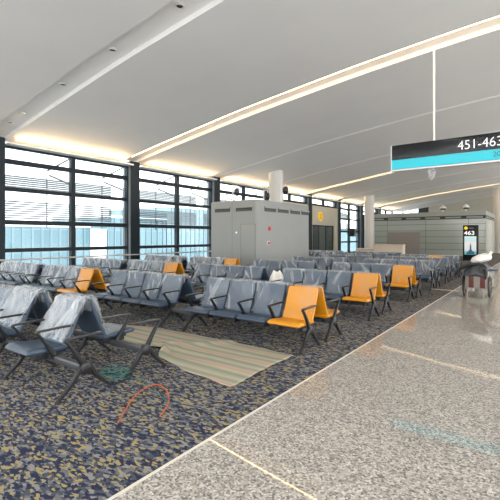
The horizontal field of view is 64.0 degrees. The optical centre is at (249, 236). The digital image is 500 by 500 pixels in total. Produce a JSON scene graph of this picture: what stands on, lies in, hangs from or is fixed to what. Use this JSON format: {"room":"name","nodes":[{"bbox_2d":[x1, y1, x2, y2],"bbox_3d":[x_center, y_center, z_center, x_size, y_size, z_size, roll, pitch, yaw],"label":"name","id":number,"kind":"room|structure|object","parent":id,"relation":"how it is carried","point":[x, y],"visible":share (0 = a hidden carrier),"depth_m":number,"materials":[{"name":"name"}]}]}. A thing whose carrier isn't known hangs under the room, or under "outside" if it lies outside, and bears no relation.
{"room":"airport departure lounge","nodes":[
{"label":"airport departure lounge","id":0,"kind":"room"},
{"bbox_2d":[0,0,172,121],"bbox_3d":[1.164,-4.225,2.870,27.500,2.079,4.530,0,0,36],"label":"ceiling","id":1,"kind":"structure","parent":0,"point":[41,41],"depth_m":8.31,"materials":[{"name":"white paint"}]},
{"bbox_2d":[0,0,213,136],"bbox_3d":[2.699,-4.350,4.975,27.500,2.079,0.720,0,0,36],"label":"ceiling beam","id":2,"kind":"structure","parent":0,"point":[168,15],"depth_m":9.53,"materials":[{"name":"white paint"}]},
{"bbox_2d":[174,2,184,8],"bbox_3d":[-1.394,-4.581,7.934,0.220,0.030,0.220,0,0,36],"label":"recessed light","id":3,"kind":"object","parent":2,"relation":"in","point":[178,5],"visible":1,"depth_m":7.92,"materials":[{"name":"white paint"}]},
{"bbox_2d":[0,253,499,499],"bbox_3d":[13.116,1.650,19.520,27.800,0.200,59.000,0,0,36],"label":"floor","id":4,"kind":"structure","parent":0,"point":[413,412],"depth_m":3.47,"materials":[{"name":"carpet"}]},
{"bbox_2d":[0,261,38,290],"bbox_3d":[-6.596,1.120,10.965,2.246,0.860,0.669,0,0,36],"label":"bench","id":5,"kind":"object","parent":4,"relation":"on","point":[13,274],"visible":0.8,"depth_m":10.85,"materials":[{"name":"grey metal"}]},
{"bbox_2d":[10,262,48,294],"bbox_3d":[-6.180,1.120,11.539,2.246,0.860,0.669,0,0,36],"label":"bench","id":6,"kind":"object","parent":4,"relation":"on","point":[41,269],"visible":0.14,"depth_m":10.93,"materials":[{"name":"grey metal"}]},
{"bbox_2d":[0,288,111,404],"bbox_3d":[-3.145,1.120,5.084,3.881,0.860,0.669,0,0,36],"label":"bench","id":7,"kind":"object","parent":4,"relation":"on","point":[15,307],"visible":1,"depth_m":4.50,"materials":[{"name":"grey metal"}]},
{"bbox_2d":[22,264,93,298],"bbox_3d":[-4.575,1.120,9.492,2.246,0.860,0.669,0,0,36],"label":"bench","id":8,"kind":"object","parent":4,"relation":"on","point":[59,280],"visible":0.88,"depth_m":9.41,"materials":[{"name":"grey metal"}]},
{"bbox_2d":[5,145,127,267],"bbox_3d":[-6.784,-0.782,15.266,0.190,4.665,5.080,0,0,36],"label":"window","id":9,"kind":"structure","parent":4,"relation":"on","point":[71,169],"depth_m":15.18,"materials":[{"name":"black"}]},
{"bbox_2d":[5,159,122,228],"bbox_3d":[-7.272,-1.691,15.641,0.921,2.682,4.851,0,0,36],"label":"louvres","id":10,"kind":"object","parent":9,"relation":"attached to","point":[98,216],"visible":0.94,"depth_m":15.60,"materials":[{"name":"grey metal"}]},
{"bbox_2d":[5,141,133,165],"bbox_3d":[-6.611,-3.072,15.139,0.520,0.055,4.980,0,0,36],"label":"trim ledge","id":11,"kind":"object","parent":9,"relation":"attached to","point":[12,144],"visible":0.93,"depth_m":14.65,"materials":[{"name":"white paint"}]},
{"bbox_2d":[51,264,110,303],"bbox_3d":[-4.160,1.120,10.066,2.246,0.860,0.669,0,0,36],"label":"bench","id":12,"kind":"object","parent":4,"relation":"on","point":[97,277],"visible":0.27,"depth_m":9.44,"materials":[{"name":"grey metal"}]},
{"bbox_2d":[0,284,166,379],"bbox_3d":[-2.754,1.120,5.676,3.881,0.860,0.669,0,0,36],"label":"bench","id":13,"kind":"object","parent":4,"relation":"on","point":[88,321],"visible":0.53,"depth_m":4.91,"materials":[{"name":"grey metal"}]},
{"bbox_2d":[70,257,122,283],"bbox_3d":[-5.064,1.120,13.066,2.246,0.860,0.669,0,0,36],"label":"bench","id":14,"kind":"object","parent":4,"relation":"on","point":[106,270],"visible":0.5,"depth_m":13.05,"materials":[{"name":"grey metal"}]},
{"bbox_2d":[0,251,210,263],"bbox_3d":[-6.371,1.136,15.163,0.056,0.828,25.000,0,0,36],"label":"handrail","id":15,"kind":"object","parent":4,"relation":"on","point":[192,251],"visible":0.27,"depth_m":15.49,"materials":[{"name":"silver metal"}]},
{"bbox_2d":[87,257,127,270],"bbox_3d":[-4.648,1.120,13.640,2.246,0.860,0.669,0,0,36],"label":"bench","id":16,"kind":"object","parent":4,"relation":"on","point":[124,263],"visible":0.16,"depth_m":12.94,"materials":[{"name":"grey metal"}]},
{"bbox_2d":[99,364,131,380],"bbox_3d":[-1.486,1.500,4.429,0.392,0.093,0.371,0,0,36],"label":"cable coil","id":17,"kind":"object","parent":4,"relation":"on","point":[121,370],"visible":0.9,"depth_m":4.39,"materials":[{"name":"teal"}]},
{"bbox_2d":[123,161,134,264],"bbox_3d":[-5.188,-0.856,17.456,0.550,4.813,0.440,0,0,36],"label":"pier","id":18,"kind":"object","parent":4,"relation":"on","point":[127,161],"visible":0.3,"depth_m":17.21,"materials":[{"name":"grey metal"}]},
{"bbox_2d":[130,161,139,260],"bbox_3d":[-4.966,-0.846,17.294,0.040,4.793,0.460,0,0,36],"label":"trim","id":19,"kind":"structure","parent":18,"relation":"attached to","point":[135,169],"depth_m":17.29,"materials":[{"name":"black metal"}]},
{"bbox_2d":[89,271,190,326],"bbox_3d":[-2.066,1.123,7.663,2.697,0.853,0.668,0,0,36],"label":"bench","id":20,"kind":"object","parent":4,"relation":"on","point":[168,298],"visible":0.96,"depth_m":7.70,"materials":[{"name":"grey metal"}]},
{"bbox_2d":[117,384,169,422],"bbox_3d":[-0.934,1.532,3.732,0.369,0.012,0.851,0,0,-3],"label":"cable","id":21,"kind":"object","parent":4,"relation":"on","point":[153,384],"visible":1,"depth_m":3.75,"materials":[{"name":"orange plastic"}]},
{"bbox_2d":[114,259,177,275],"bbox_3d":[-3.044,1.120,11.594,2.246,0.860,0.669,0,0,36],"label":"bench","id":22,"kind":"object","parent":4,"relation":"on","point":[157,267],"visible":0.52,"depth_m":11.70,"materials":[{"name":"grey metal"}]},
{"bbox_2d":[119,271,206,319],"bbox_3d":[-1.649,1.123,8.237,2.699,0.853,0.668,0,0,36],"label":"bench","id":23,"kind":"object","parent":4,"relation":"on","point":[187,288],"visible":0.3,"depth_m":7.74,"materials":[{"name":"grey metal"}]},
{"bbox_2d":[143,255,182,262],"bbox_3d":[-3.491,1.120,15.224,2.246,0.860,0.669,0,0,36],"label":"bench","id":24,"kind":"object","parent":4,"relation":"on","point":[168,259],"visible":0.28,"depth_m":15.35,"materials":[{"name":"grey metal"}]},
{"bbox_2d":[134,260,197,289],"bbox_3d":[-2.628,1.120,12.168,2.246,0.860,0.669,0,0,36],"label":"bench","id":25,"kind":"object","parent":4,"relation":"on","point":[180,270],"visible":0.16,"depth_m":11.53,"materials":[{"name":"grey metal"}]},
{"bbox_2d":[151,255,189,275],"bbox_3d":[-3.075,1.120,15.798,2.246,0.860,0.669,0,0,36],"label":"bench","id":26,"kind":"object","parent":4,"relation":"on","point":[185,266],"visible":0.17,"depth_m":15.11,"materials":[{"name":"grey metal"}]},
{"bbox_2d":[140,168,211,257],"bbox_3d":[-3.592,-0.782,19.646,0.190,4.665,5.080,0,0,36],"label":"window","id":27,"kind":"structure","parent":4,"relation":"on","point":[176,185],"depth_m":19.58,"materials":[{"name":"black"}]},
{"bbox_2d":[122,176,206,230],"bbox_3d":[-4.079,-1.691,20.020,0.921,2.682,4.851,0,0,36],"label":"louvres","id":28,"kind":"object","parent":27,"relation":"attached to","point":[168,194],"visible":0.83,"depth_m":20.28,"materials":[{"name":"grey metal"}]},
{"bbox_2d":[140,166,216,180],"bbox_3d":[-3.418,-3.072,19.519,0.520,0.055,4.980,0,0,36],"label":"trim ledge","id":29,"kind":"object","parent":27,"relation":"attached to","point":[141,167],"visible":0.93,"depth_m":19.18,"materials":[{"name":"white paint"}]},
{"bbox_2d":[104,323,292,386],"bbox_3d":[-1.293,1.506,5.766,3.723,0.076,1.387,0,0,36],"label":"cloth","id":30,"kind":"object","parent":4,"relation":"on","point":[229,363],"visible":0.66,"depth_m":5.20,"materials":[{"name":"beige fabric"}]},
{"bbox_2d":[182,256,236,275],"bbox_3d":[-1.471,1.120,13.751,2.246,0.860,0.669,0,0,36],"label":"bench","id":31,"kind":"object","parent":4,"relation":"on","point":[194,261],"visible":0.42,"depth_m":13.97,"materials":[{"name":"grey metal"}]},
{"bbox_2d":[207,177,213,257],"bbox_3d":[-1.995,-0.856,21.836,0.550,4.813,0.440,0,0,36],"label":"pier","id":32,"kind":"object","parent":4,"relation":"on","point":[212,177],"visible":0.24,"depth_m":21.75,"materials":[{"name":"grey metal"}]},
{"bbox_2d":[214,177,219,201],"bbox_3d":[-1.773,-0.846,21.674,0.040,4.793,0.460,0,0,36],"label":"trim","id":33,"kind":"structure","parent":32,"relation":"attached to","point":[216,182],"depth_m":21.66,"materials":[{"name":"black"}]},
{"bbox_2d":[182,264,262,292],"bbox_3d":[-0.717,1.122,9.897,2.246,0.855,0.668,0,0,36],"label":"bench","id":34,"kind":"object","parent":4,"relation":"on","point":[202,272],"visible":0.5,"depth_m":10.04,"materials":[{"name":"grey metal"}]},
{"bbox_2d":[200,256,249,266],"bbox_3d":[-1.055,1.120,14.325,2.246,0.860,0.669,0,0,36],"label":"bench","id":35,"kind":"object","parent":4,"relation":"on","point":[238,260],"visible":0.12,"depth_m":13.67,"materials":[{"name":"grey metal"}]},
{"bbox_2d":[201,264,268,291],"bbox_3d":[-0.300,1.123,10.472,2.246,0.853,0.668,0,0,36],"label":"bench","id":36,"kind":"object","parent":4,"relation":"on","point":[264,278],"visible":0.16,"depth_m":9.81,"materials":[{"name":"grey metal"}]},
{"bbox_2d":[220,182,267,200],"bbox_3d":[-0.399,-0.782,24.026,0.190,4.665,5.080,0,0,36],"label":"window","id":37,"kind":"structure","parent":4,"relation":"on","point":[242,194],"depth_m":23.96,"materials":[{"name":"black"}]},
{"bbox_2d":[203,187,262,224],"bbox_3d":[-0.886,-1.691,24.400,0.921,2.682,4.851,0,0,36],"label":"louvres","id":38,"kind":"object","parent":37,"relation":"attached to","point":[205,202],"visible":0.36,"depth_m":22.85,"materials":[{"name":"grey metal"}]},
{"bbox_2d":[220,180,268,189],"bbox_3d":[-0.225,-3.072,23.899,0.520,0.055,4.980,0,0,36],"label":"trim ledge","id":39,"kind":"object","parent":37,"relation":"attached to","point":[223,181],"visible":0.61,"depth_m":23.56,"materials":[{"name":"white paint"}]},
{"bbox_2d":[182,279,320,354],"bbox_3d":[-0.034,1.123,6.182,2.246,0.854,0.668,0,0,36],"label":"bench","id":40,"kind":"object","parent":4,"relation":"on","point":[299,311],"visible":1,"depth_m":6.12,"materials":[{"name":"grey metal"}]},
{"bbox_2d":[211,199,309,266],"bbox_3d":[0.555,0.065,17.326,2.415,2.970,4.275,0,0,36],"label":"utility room","id":41,"kind":"object","parent":4,"relation":"on","point":[248,231],"visible":0.9,"depth_m":15.85,"materials":[{"name":"grey"}]},
{"bbox_2d":[214,207,229,212],"bbox_3d":[-1.113,-1.085,15.933,0.819,0.190,0.060,0,0,36],"label":"vent","id":42,"kind":"object","parent":41,"relation":"attached to","point":[216,209],"depth_m":15.93,"materials":[{"name":"grey metal"}]},
{"bbox_2d":[232,185,239,200],"bbox_3d":[-0.609,-1.820,16.903,0.362,0.800,0.224,0,0,36],"label":"dome camera","id":43,"kind":"object","parent":41,"relation":"on","point":[236,191],"visible":0.97,"depth_m":16.81,"materials":[{"name":"white paint"}]},
{"bbox_2d":[235,206,251,210],"bbox_3d":[-0.246,-1.085,15.302,0.807,0.190,0.060,0,0,36],"label":"vent","id":44,"kind":"object","parent":41,"relation":"attached to","point":[237,208],"depth_m":15.29,"materials":[{"name":"grey metal"}]},
{"bbox_2d":[264,206,276,211],"bbox_3d":[0.816,-1.085,15.684,0.060,0.190,0.863,0,0,36],"label":"vent","id":45,"kind":"object","parent":41,"relation":"attached to","point":[266,208],"depth_m":15.67,"materials":[{"name":"grey metal"}]},
{"bbox_2d":[278,208,289,212],"bbox_3d":[1.391,-1.085,16.474,0.060,0.190,0.869,0,0,36],"label":"vent","id":46,"kind":"object","parent":41,"relation":"attached to","point":[280,210],"depth_m":16.47,"materials":[{"name":"grey metal"}]},
{"bbox_2d":[280,183,288,201],"bbox_3d":[1.458,-1.860,17.005,0.383,0.880,0.265,0,0,36],"label":"dome camera","id":47,"kind":"object","parent":41,"relation":"on","point":[285,190],"visible":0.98,"depth_m":16.98,"materials":[{"name":"white paint"}]},
{"bbox_2d":[290,209,300,213],"bbox_3d":[1.976,-1.085,17.276,0.060,0.190,0.865,0,0,36],"label":"vent","id":48,"kind":"object","parent":41,"relation":"attached to","point":[292,211],"depth_m":17.27,"materials":[{"name":"grey metal"}]},
{"bbox_2d":[269,170,282,202],"bbox_3d":[1.460,-1.091,22.374,0.800,5.281,0.800,0,0,36],"label":"round column","id":49,"kind":"structure","parent":4,"relation":"on","point":[275,177],"depth_m":22.01,"materials":[{"name":"grey paint"}]},
{"bbox_2d":[213,278,342,341],"bbox_3d":[0.382,1.123,6.756,2.246,0.854,0.668,0,0,36],"label":"bench","id":50,"kind":"object","parent":4,"relation":"on","point":[322,314],"visible":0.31,"depth_m":6.15,"materials":[{"name":"grey metal"}]},
{"bbox_2d":[254,260,313,278],"bbox_3d":[0.856,1.124,12.054,2.246,0.852,0.668,0,0,36],"label":"bench","id":51,"kind":"object","parent":4,"relation":"on","point":[276,266],"visible":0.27,"depth_m":12.21,"materials":[{"name":"grey metal"}]},
{"bbox_2d":[266,260,325,271],"bbox_3d":[1.272,1.122,12.629,2.246,0.855,0.668,0,0,36],"label":"bench","id":52,"kind":"object","parent":4,"relation":"on","point":[315,263],"visible":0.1,"depth_m":12.13,"materials":[{"name":"grey metal"}]},
{"bbox_2d":[107,262,499,499],"bbox_3d":[12.178,1.649,20.203,0.024,0.203,59.000,0,0,36],"label":"trim","id":53,"kind":"structure","parent":4,"relation":"in","point":[295,386],"depth_m":3.28,"materials":[{"name":"beige metal"}]},
{"bbox_2d":[309,252,323,256],"bbox_3d":[2.452,1.120,19.133,2.246,0.860,0.669,0,0,36],"label":"bench","id":54,"kind":"object","parent":4,"relation":"on","point":[311,254],"visible":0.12,"depth_m":18.95,"materials":[{"name":"grey metal"}]},
{"bbox_2d":[292,257,346,271],"bbox_3d":[2.270,1.122,13.994,2.246,0.855,0.668,0,0,36],"label":"bench","id":55,"kind":"object","parent":4,"relation":"on","point":[324,263],"visible":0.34,"depth_m":14.01,"materials":[{"name":"grey metal"}]},
{"bbox_2d":[271,269,379,320],"bbox_3d":[1.497,1.122,8.283,2.246,0.855,0.668,0,0,36],"label":"bench","id":56,"kind":"object","parent":4,"relation":"on","point":[363,292],"visible":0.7,"depth_m":8.13,"materials":[{"name":"grey metal"}]},
{"bbox_2d":[269,270,283,282],"bbox_3d":[0.647,1.167,9.482,0.430,0.767,0.418,0,0,-7],"label":"sack","id":57,"kind":"object","parent":56,"relation":"on","point":[275,275],"visible":0.39,"depth_m":9.41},
{"bbox_2d":[309,250,342,254],"bbox_3d":[3.713,1.120,20.862,2.246,0.860,0.669,0,0,36],"label":"bench","id":58,"kind":"object","parent":4,"relation":"on","point":[327,252],"visible":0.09,"depth_m":20.83,"materials":[{"name":"grey metal"}]},
{"bbox_2d":[291,269,391,314],"bbox_3d":[1.914,1.123,8.857,2.246,0.854,0.668,0,0,36],"label":"bench","id":59,"kind":"object","parent":4,"relation":"on","point":[380,294],"visible":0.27,"depth_m":8.29,"materials":[{"name":"grey metal"}]},
{"bbox_2d":[319,255,368,263],"bbox_3d":[3.566,1.122,15.771,2.246,0.855,0.668,0,0,36],"label":"bench","id":60,"kind":"object","parent":4,"relation":"on","point":[360,259],"visible":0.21,"depth_m":15.72,"materials":[{"name":"grey metal"}]},
{"bbox_2d":[341,203,359,252],"bbox_3d":[9.179,-0.782,37.165,0.190,4.665,5.080,0,0,36],"label":"window","id":61,"kind":"structure","parent":4,"relation":"on","point":[348,209],"depth_m":37.16,"materials":[{"name":"black"}]},
{"bbox_2d":[341,205,356,232],"bbox_3d":[8.692,-1.691,37.540,0.921,2.682,4.851,0,0,36],"label":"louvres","id":62,"kind":"object","parent":61,"relation":"attached to","point":[344,225],"visible":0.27,"depth_m":38.81,"materials":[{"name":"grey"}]},
{"bbox_2d":[356,204,360,250],"bbox_3d":[10.776,-0.856,39.355,0.550,4.813,0.440,0,0,36],"label":"pier","id":63,"kind":"object","parent":4,"relation":"on","point":[360,204],"visible":0.24,"depth_m":39.25,"materials":[{"name":"grey metal"}]},
{"bbox_2d":[361,204,362,247],"bbox_3d":[10.998,-0.846,39.193,0.040,4.793,0.460,0,0,36],"label":"trim","id":64,"kind":"structure","parent":63,"relation":"attached to","point":[361,204],"depth_m":39.09,"materials":[{"name":"black metal"}]},
{"bbox_2d":[339,253,385,259],"bbox_3d":[4.779,1.122,17.436,2.246,0.855,0.668,0,0,36],"label":"bench","id":65,"kind":"object","parent":4,"relation":"on","point":[377,256],"visible":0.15,"depth_m":17.35,"materials":[{"name":"grey metal"}]},
{"bbox_2d":[356,248,373,252],"bbox_3d":[9.241,1.220,31.626,1.512,0.660,0.660,0,0,36],"label":"countertop","id":66,"kind":"structure","parent":4,"relation":"on","point":[367,250],"depth_m":31.38,"materials":[{"name":"beige stone"}]},
{"bbox_2d":[364,195,373,247],"bbox_3d":[10.464,-1.075,35.066,0.840,5.250,0.840,0,0,36],"label":"round column","id":67,"kind":"structure","parent":4,"relation":"on","point":[368,200],"depth_m":34.69,"materials":[{"name":"grey paint"}]},
{"bbox_2d":[330,263,414,301],"bbox_3d":[3.070,1.122,10.440,2.246,0.855,0.668,0,0,36],"label":"bench","id":68,"kind":"object","parent":4,"relation":"on","point":[402,276],"visible":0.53,"depth_m":10.23,"materials":[{"name":"grey metal"}]},
{"bbox_2d":[357,252,399,256],"bbox_3d":[6.040,1.123,19.165,2.246,0.853,0.668,0,0,36],"label":"bench","id":69,"kind":"object","parent":4,"relation":"on","point":[392,254],"visible":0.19,"depth_m":19.11,"materials":[{"name":"grey metal"}]},
{"bbox_2d":[346,263,421,297],"bbox_3d":[3.487,1.122,11.015,2.246,0.855,0.668,0,0,36],"label":"bench","id":70,"kind":"object","parent":4,"relation":"on","point":[415,283],"visible":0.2,"depth_m":10.43,"materials":[{"name":"grey metal"}]},
{"bbox_2d":[373,244,404,254],"bbox_3d":[10.299,1.050,29.605,2.198,1.000,0.700,0,0,36],"label":"countertop","id":71,"kind":"structure","parent":4,"relation":"on","point":[400,248],"depth_m":29.34,"materials":[{"name":"beige stone"}]},
{"bbox_2d":[364,259,435,290],"bbox_3d":[4.484,1.122,12.380,2.246,0.855,0.668,0,0,36],"label":"bench","id":72,"kind":"object","parent":4,"relation":"on","point":[425,268],"visible":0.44,"depth_m":12.12,"materials":[{"name":"grey metal"}]},
{"bbox_2d":[388,232,419,255],"bbox_3d":[12.269,0.585,31.925,2.466,1.930,0.650,0,0,36],"label":"hoarding","id":73,"kind":"object","parent":4,"relation":"on","point":[411,240],"visible":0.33,"depth_m":31.66,"materials":[{"name":"grey"}]},
{"bbox_2d":[373,259,439,287],"bbox_3d":[4.901,1.123,12.954,2.246,0.853,0.668,0,0,36],"label":"bench","id":74,"kind":"object","parent":4,"relation":"on","point":[435,275],"visible":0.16,"depth_m":12.37,"materials":[{"name":"grey metal"}]},
{"bbox_2d":[385,257,448,283],"bbox_3d":[5.780,1.122,14.157,2.246,0.855,0.668,0,0,36],"label":"bench","id":75,"kind":"object","parent":4,"relation":"on","point":[441,263],"visible":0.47,"depth_m":13.87,"materials":[{"name":"grey metal"}]},
{"bbox_2d":[387,256,452,281],"bbox_3d":[6.196,1.122,14.732,2.246,0.855,0.668,0,0,36],"label":"bench","id":76,"kind":"object","parent":4,"relation":"on","point":[448,269],"visible":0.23,"depth_m":14.13,"materials":[{"name":"grey metal"}]},
{"bbox_2d":[363,210,494,255],"bbox_3d":[16.563,-0.260,37.024,9.850,3.620,7.450,0,0,36],"label":"block","id":77,"kind":"object","parent":4,"relation":"on","point":[441,233],"visible":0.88,"depth_m":33.29,"materials":[{"name":"grey metal"}]},
{"bbox_2d":[401,255,458,278],"bbox_3d":[6.993,1.123,15.822,2.246,0.854,0.668,0,0,36],"label":"bench","id":78,"kind":"object","parent":4,"relation":"on","point":[453,260],"visible":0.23,"depth_m":15.52,"materials":[{"name":"grey metal"}]},
{"bbox_2d":[461,225,478,260],"bbox_3d":[14.370,0.390,26.031,1.084,2.319,0.440,0,0,36],"label":"display sign","id":79,"kind":"object","parent":4,"relation":"on","point":[470,232],"visible":0.96,"depth_m":25.93,"materials":[{"name":"black"}]},
{"bbox_2d":[461,271,492,298],"bbox_3d":[6.071,1.174,10.629,0.720,0.755,1.374,0,0,36],"label":"wheelchair","id":80,"kind":"object","parent":4,"relation":"on","point":[475,281],"visible":0.94,"depth_m":10.12,"materials":[{"name":"grey"}]},
{"bbox_2d":[459,262,490,282],"bbox_3d":[5.867,0.913,10.400,0.631,0.537,0.887,0,0,36],"label":"tarpaulin","id":81,"kind":"object","parent":80,"relation":"on","point":[471,270],"visible":0.65,"depth_m":10.10,"materials":[{"name":"grey fabric"}]},
{"bbox_2d":[454,263,480,276],"bbox_3d":[5.576,0.838,10.240,0.642,0.366,0.262,0,0,19],"label":"cloth","id":82,"kind":"object","parent":81,"relation":"on","point":[460,268],"visible":0.97,"depth_m":10.19,"materials":[{"name":"black fabric"}]},
{"bbox_2d":[470,251,492,262],"bbox_3d":[5.955,0.522,10.291,0.513,0.330,0.403,0,0,36],"label":"sack","id":83,"kind":"object","parent":81,"relation":"on","point":[484,257],"visible":0.97,"depth_m":10.16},
{"bbox_2d":[480,264,487,279],"bbox_3d":[5.777,0.857,9.900,0.102,0.388,0.209,0,0,-17],"label":"hanging cloth","id":84,"kind":"object","parent":81,"relation":"hanging from","point":[485,269],"visible":1,"depth_m":9.83,"materials":[{"name":"grey fabric"}]},
{"bbox_2d":[493,187,499,252],"bbox_3d":[24.235,-1.657,38.763,1.200,6.414,1.200,0,0,36],"label":"round column","id":85,"kind":"structure","parent":4,"relation":"on","point":[496,191],"depth_m":38.40,"materials":[{"name":"grey paint"}]},
{"bbox_2d":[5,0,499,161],"bbox_3d":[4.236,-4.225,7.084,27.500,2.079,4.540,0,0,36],"label":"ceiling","id":86,"kind":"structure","parent":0,"point":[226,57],"depth_m":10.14,"materials":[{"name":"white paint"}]},
{"bbox_2d":[283,201,337,250],"bbox_3d":[4.410,-0.450,30.581,0.300,4.000,10.440,0,0,36],"label":"wall","id":87,"kind":"structure","parent":0,"point":[330,215],"depth_m":33.22,"materials":[{"name":"beige paint"}]},
{"bbox_2d":[283,194,306,203],"bbox_3d":[2.794,-2.777,28.406,0.190,0.675,5.080,0,0,36],"label":"window","id":88,"kind":"structure","parent":87,"relation":"in","point":[289,195],"depth_m":28.85,"materials":[{"name":"black"}]},
{"bbox_2d":[309,194,311,250],"bbox_3d":[4.612,-0.846,30.434,0.040,4.793,0.460,0,0,36],"label":"trim","id":89,"kind":"structure","parent":87,"relation":"attached to","point":[310,198],"depth_m":30.37,"materials":[{"name":"black metal"}]},
{"bbox_2d":[312,225,332,250],"bbox_3d":[5.893,0.300,32.606,0.110,2.500,4.020,0,0,36],"label":"door","id":90,"kind":"structure","parent":87,"relation":"in","point":[322,235],"depth_m":32.60,"materials":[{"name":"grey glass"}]},
{"bbox_2d":[312,198,336,208],"bbox_3d":[5.987,-2.777,32.785,0.190,0.675,5.080,0,0,36],"label":"window","id":91,"kind":"structure","parent":87,"relation":"in","point":[323,201],"depth_m":32.79,"materials":[{"name":"black"}]},
{"bbox_2d":[338,200,340,250],"bbox_3d":[7.805,-0.846,34.813,0.040,4.793,0.460,0,0,36],"label":"trim","id":92,"kind":"structure","parent":87,"relation":"attached to","point":[339,203],"depth_m":34.74,"materials":[{"name":"black metal"}]},
{"bbox_2d":[125,16,499,177],"bbox_3d":[7.473,-4.225,11.525,27.500,2.079,5.090,0,0,36],"label":"ceiling","id":93,"kind":"structure","parent":0,"point":[467,67],"depth_m":13.91,"materials":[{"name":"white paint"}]},
{"bbox_2d":[132,16,498,156],"bbox_3d":[5.372,-4.285,9.152,25.500,1.879,0.060,0,0,36],"label":"light strip","id":94,"kind":"object","parent":93,"relation":"attached to","point":[497,16],"visible":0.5,"depth_m":11.44,"materials":[{"name":"beige"}]},
{"bbox_2d":[391,50,499,178],"bbox_3d":[6.216,-3.271,9.312,5.744,3.582,0.207,0,0,36],"label":"hanging sign","id":95,"kind":"object","parent":93,"relation":"hanging from","point":[481,148],"visible":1,"depth_m":10.16,"materials":[{"name":"black"}]},
{"bbox_2d":[347,228,355,235],"bbox_3d":[9.124,-0.406,36.215,0.480,0.720,1.300,0,0,36],"label":"wall monitor","id":96,"kind":"object","parent":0,"point":[352,232],"visible":1,"depth_m":36.11,"materials":[{"name":"grey"}]},
{"bbox_2d":[215,95,499,176],"bbox_3d":[9.013,-4.213,13.638,27.500,2.079,0.140,0,0,36],"label":"ceiling trim","id":97,"kind":"structure","parent":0,"point":[497,95],"depth_m":16.60,"materials":[{"name":"white"}]},
{"bbox_2d":[218,97,499,186],"bbox_3d":[10.551,-4.225,15.747,27.500,2.079,5.080,0,0,36],"label":"ceiling","id":98,"kind":"structure","parent":0,"point":[480,117],"depth_m":18.63,"materials":[{"name":"white paint"}]},
{"bbox_2d":[265,130,499,193],"bbox_3d":[13.464,-4.225,19.743,27.500,2.079,4.530,0,0,36],"label":"ceiling","id":99,"kind":"structure","parent":0,"point":[379,165],"depth_m":25.22,"materials":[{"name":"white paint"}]},
{"bbox_2d":[304,163,499,199],"bbox_3d":[16.698,-4.225,24.179,27.500,2.079,5.090,0,0,36],"label":"ceiling","id":100,"kind":"structure","parent":0,"point":[388,179],"depth_m":28.80,"materials":[{"name":"white paint"}]},
{"bbox_2d":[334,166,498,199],"bbox_3d":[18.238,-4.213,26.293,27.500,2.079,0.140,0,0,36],"label":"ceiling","id":101,"kind":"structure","parent":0,"point":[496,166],"depth_m":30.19,"materials":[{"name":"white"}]},
{"bbox_2d":[336,166,499,205],"bbox_3d":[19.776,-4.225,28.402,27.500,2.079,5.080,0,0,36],"label":"ceiling","id":102,"kind":"structure","parent":0,"point":[495,171],"depth_m":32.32,"materials":[{"name":"white paint"}]},
{"bbox_2d":[374,183,499,209],"bbox_3d":[25.922,-4.225,36.834,27.500,2.079,5.090,0,0,36],"label":"ceiling","id":103,"kind":"structure","parent":0,"point":[487,188],"depth_m":41.03,"materials":[{"name":"white paint"}]},
{"bbox_2d":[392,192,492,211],"bbox_3d":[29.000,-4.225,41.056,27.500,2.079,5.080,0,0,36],"label":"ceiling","id":104,"kind":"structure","parent":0,"point":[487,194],"depth_m":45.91,"materials":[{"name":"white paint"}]},
{"bbox_2d":[402,196,492,213],"bbox_3d":[30.703,-1.950,43.392,27.500,7.000,0.300,0,0,36],"label":"wall","id":105,"kind":"structure","parent":0,"point":[481,204],"depth_m":46.79,"materials":[{"name":"beige paint"}]},
{"bbox_2d":[418,207,428,212],"bbox_3d":[21.586,-3.150,49.814,1.200,1.200,0.060,0,0,36],"label":"trim panel","id":106,"kind":"object","parent":105,"relation":"attached to","point":[421,210],"visible":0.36,"depth_m":49.77,"materials":[{"name":"grey metal"}]},
{"label":"outside","id":107,"kind":"structure","parent":0,"visible":0},
{"bbox_3d":[-31.185,9.650,72.232,104.500,0.200,240.000,0,0,36],"label":"apron","id":108,"kind":"object","parent":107,"visible":0},
{"bbox_2d":[5,224,90,265],"bbox_3d":[-38.756,4.025,36.790,14.220,11.050,44.000,0,0,36],"label":"terminal building","id":109,"kind":"structure","parent":108,"relation":"on","point":[16,236],"depth_m":45.81,"materials":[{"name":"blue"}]},
{"bbox_2d":[90,229,106,258],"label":"door","id":110,"kind":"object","parent":108,"relation":"on","point":[98,237],"visible":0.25,"depth_m":51.39,"materials":[{"name":"white"}]},
{"bbox_2d":[52,215,166,260],"bbox_3d":[-21.349,3.325,60.669,14.220,12.450,10.300,0,0,36],"label":"terminal building","id":111,"kind":"structure","parent":108,"relation":"on","point":[148,236],"depth_m":56.91,"materials":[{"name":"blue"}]},
{"bbox_2d":[108,205,206,263],"bbox_3d":[-7.953,2.275,81.593,15.220,14.550,37.700,0,0,36],"label":"terminal building","id":112,"kind":"structure","parent":108,"relation":"on","point":[195,236],"depth_m":65.89,"materials":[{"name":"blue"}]},
{"bbox_2d":[341,228,355,251],"bbox_3d":[18.415,2.375,190.762,25.220,14.350,130.200,0,0,36],"label":"terminal building","id":113,"kind":"structure","parent":108,"relation":"on","point":[343,234],"depth_m":215.67,"materials":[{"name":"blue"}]},
{"bbox_3d":[-8.381,-0.856,13.076,0.550,4.813,0.440,0,0,36],"label":"pier","id":114,"kind":"object","parent":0,"visible":0},
{"bbox_2d":[0,137,4,267],"bbox_3d":[-8.158,-0.846,12.914,0.040,4.793,0.460,0,0,36],"label":"trim","id":115,"kind":"structure","parent":114,"relation":"attached to","point":[2,140],"depth_m":13.02,"materials":[{"name":"black metal"}]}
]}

